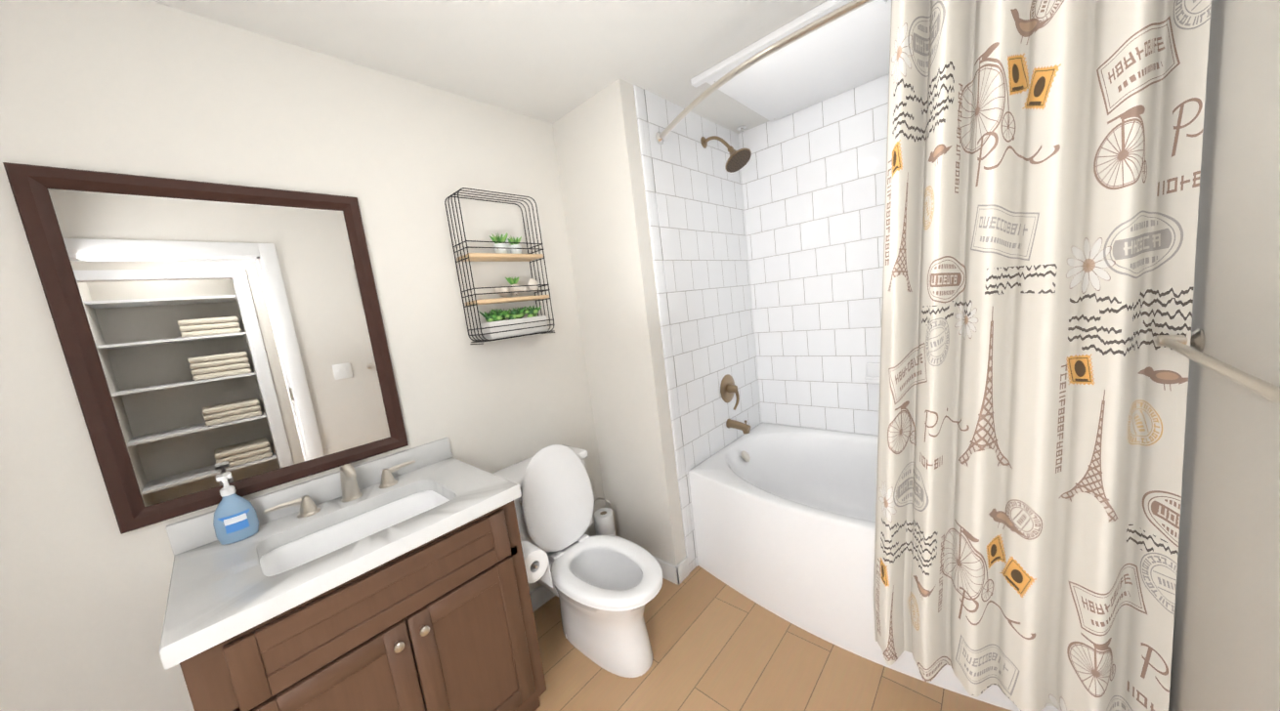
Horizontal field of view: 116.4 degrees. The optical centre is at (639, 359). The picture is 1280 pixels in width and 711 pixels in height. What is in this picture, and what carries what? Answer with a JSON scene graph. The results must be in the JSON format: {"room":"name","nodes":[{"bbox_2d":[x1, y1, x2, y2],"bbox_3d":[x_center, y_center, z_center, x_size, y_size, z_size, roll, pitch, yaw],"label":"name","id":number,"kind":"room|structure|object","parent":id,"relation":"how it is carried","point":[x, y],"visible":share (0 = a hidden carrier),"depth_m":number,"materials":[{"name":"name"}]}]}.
{"room":"bathroom","nodes":[
{"label":"bathroom","id":0,"kind":"room"},
{"bbox_2d":[0,0,605,710],"bbox_3d":[-1.095,0.165,1.504,0.100,2.480,2.224,0,10,42],"label":"wall","id":1,"kind":"structure","parent":0,"point":[147,88],"depth_m":1.20,"materials":[{"name":"white paint"}]},
{"bbox_2d":[2,162,408,534],"bbox_3d":[-1.225,-0.062,1.269,0.024,0.955,0.712,0,10,42],"label":"mirror","id":2,"kind":"object","parent":1,"relation":"attached to","point":[207,333],"visible":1,"depth_m":1.19,"materials":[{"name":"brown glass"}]},
{"bbox_2d":[444,187,554,344],"bbox_3d":[-0.629,-0.416,1.834,0.132,0.649,0.378,0,10,42],"label":"wall shelf","id":3,"kind":"object","parent":1,"relation":"attached to","point":[496,325],"visible":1,"depth_m":1.81,"materials":[{"name":"black metal"}]},
{"bbox_2d":[529,585,555,611],"bbox_3d":[-0.440,1.209,2.138,0.013,0.100,0.804,0,10,42],"label":"baseboard","id":4,"kind":"structure","parent":1,"relation":"attached to","point":[539,596],"depth_m":2.05,"materials":[{"name":"white"}]},
{"bbox_2d":[148,0,827,133],"bbox_3d":[0.566,-1.192,0.538,3.850,0.050,3.515,0,10,42],"label":"ceiling","id":5,"kind":"structure","parent":0,"point":[551,62],"depth_m":1.47,"materials":[{"name":"white paint"}]},
{"bbox_2d":[737,125,746,133],"bbox_3d":[0.631,-1.416,2.452,0.055,0.032,0.055,0,10,42],"label":"sprinkler","id":6,"kind":"object","parent":5,"relation":"attached to","point":[742,128],"visible":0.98,"depth_m":2.44,"materials":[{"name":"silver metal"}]},
{"bbox_2d":[690,0,891,122],"bbox_3d":[0.800,-1.359,1.862,0.807,0.028,0.797,0,10,42],"label":"ceiling access panel","id":7,"kind":"object","parent":5,"relation":"attached to","point":[847,52],"visible":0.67,"depth_m":1.80,"materials":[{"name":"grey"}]},
{"bbox_2d":[552,78,686,566],"bbox_3d":[0.226,-0.139,2.572,0.606,2.480,1.191,0,10,42],"label":"wall","id":8,"kind":"structure","parent":0,"point":[597,146],"depth_m":2.05,"materials":[{"name":"white paint"}]},
{"bbox_2d":[633,85,696,572],"bbox_3d":[0.141,-0.055,2.023,0.010,2.480,0.070,0,10,42],"label":"tile","id":9,"kind":"structure","parent":8,"relation":"attached to","point":[645,148],"depth_m":1.99,"materials":[{"name":"white tile"}]},
{"bbox_2d":[654,556,682,585],"bbox_3d":[0.022,1.139,2.245,0.489,0.100,0.022,0,10,42],"label":"baseboard","id":10,"kind":"structure","parent":8,"relation":"attached to","point":[677,575],"depth_m":2.10,"materials":[{"name":"white"}]},
{"bbox_2d":[643,88,762,566],"bbox_3d":[0.474,-0.144,2.387,0.010,2.480,0.928,0,10,42],"label":"wall tile","id":11,"kind":"structure","parent":8,"relation":"attached to","point":[701,209],"depth_m":2.26,"materials":[{"name":"white tile"}]},
{"bbox_2d":[700,135,751,172],"bbox_3d":[0.465,-1.141,2.164,0.273,0.238,0.151,0,10,42],"label":"shower head","id":12,"kind":"object","parent":11,"relation":"attached to","point":[738,159],"visible":1,"depth_m":2.14},
{"bbox_2d":[720,374,739,410],"bbox_3d":[0.574,0.200,2.427,0.082,0.212,0.176,0,10,42],"label":"tub valve","id":13,"kind":"object","parent":11,"relation":"attached to","point":[728,389],"visible":1,"depth_m":2.41,"materials":[{"name":"beige metal"}]},
{"bbox_2d":[725,418,750,433],"bbox_3d":[0.605,0.409,2.418,0.142,0.083,0.062,0,10,42],"label":"tub spout","id":14,"kind":"object","parent":11,"relation":"attached to","point":[741,426],"visible":1,"depth_m":2.40,"materials":[{"name":"beige metal"}]},
{"bbox_2d":[533,565,1011,710],"bbox_3d":[0.868,1.297,0.874,3.850,0.050,3.515,0,10,42],"label":"floor","id":15,"kind":"structure","parent":0,"point":[717,644],"depth_m":1.58,"materials":[{"name":"wood"}]},
{"bbox_2d":[159,437,553,710],"bbox_3d":[-0.790,0.876,1.335,0.576,1.053,0.902,0,10,42],"label":"bathroom vanity","id":16,"kind":"object","parent":15,"relation":"on","point":[400,581],"visible":1,"depth_m":1.14,"materials":[{"name":"brown wood"}]},
{"bbox_2d":[213,471,258,545],"bbox_3d":[-1.204,0.438,1.171,0.072,0.206,0.092,0,10,42],"label":"soap bottle","id":17,"kind":"object","parent":16,"relation":"on","point":[235,519],"visible":1,"depth_m":1.16,"materials":[{"name":"blue plastic"}]},
{"bbox_2d":[492,444,662,678],"bbox_3d":[-0.242,0.838,1.767,0.781,0.882,0.456,0,10,42],"label":"toilet","id":18,"kind":"object","parent":15,"relation":"on","point":[605,589],"visible":0.94,"depth_m":1.75,"materials":[{"name":"white ceramic"}]},
{"bbox_2d":[593,498,616,536],"bbox_3d":[-0.188,0.991,2.237,0.139,0.443,0.139,0,10,42],"label":"stand","id":19,"kind":"object","parent":15,"relation":"on","point":[604,521],"visible":0.4,"depth_m":2.19,"materials":[{"name":"white paper"}]},
{"bbox_2d":[688,422,1059,710],"bbox_3d":[1.119,0.810,1.953,1.528,0.562,1.016,0,10,42],"label":"bathtub","id":20,"kind":"object","parent":15,"relation":"on","point":[785,521],"visible":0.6,"depth_m":1.86,"materials":[{"name":"white ceramic"}]},
{"bbox_2d":[1168,0,1279,710],"bbox_3d":[0.890,0.071,0.414,0.100,2.480,3.315,0,10,42],"label":"wall","id":21,"kind":"structure","parent":0,"point":[1225,655],"depth_m":0.76,"materials":[{"name":"white paint"}]},
{"bbox_2d":[655,0,873,144],"bbox_3d":[0.611,-1.073,1.357,1.590,0.060,0.265,0,10,42],"label":"curtain rod","id":22,"kind":"object","parent":21,"relation":"attached to","point":[822,21],"visible":1,"depth_m":1.35,"materials":[{"name":"silver metal"}]},
{"bbox_2d":[873,0,1211,710],"bbox_3d":[0.993,0.004,1.119,0.658,2.171,0.136,-1,10,38],"label":"curtain","id":23,"kind":"object","parent":22,"relation":"hanging from","point":[1042,182],"visible":1,"depth_m":1.06,"materials":[{"name":"beige fabric"}]},
{"bbox_2d":[1155,328,1279,405],"bbox_3d":[1.033,0.011,0.692,0.062,0.051,0.651,0,10,42],"label":"towel bar","id":24,"kind":"object","parent":21,"relation":"attached to","point":[1194,350],"visible":0.96,"depth_m":0.70,"materials":[{"name":"silver metal"}]},
{"bbox_3d":[1.437,-0.235,2.191,1.694,2.480,0.100,0,10,42],"label":"wall","id":25,"kind":"structure","parent":0,"visible":0},
{"bbox_2d":[738,73,889,435],"bbox_3d":[1.367,-0.225,2.182,1.584,2.480,0.010,0,10,42],"label":"wall tile","id":26,"kind":"structure","parent":25,"relation":"attached to","point":[813,178],"depth_m":2.37,"materials":[{"name":"white tile"}]},
{"bbox_2d":[864,362,880,383],"bbox_3d":[1.350,0.084,2.221,0.156,0.116,0.064,0,10,42],"label":"soap dish","id":27,"kind":"object","parent":26,"relation":"attached to","point":[873,372],"visible":0.46,"depth_m":2.25,"materials":[{"name":"white ceramic"}]}
]}

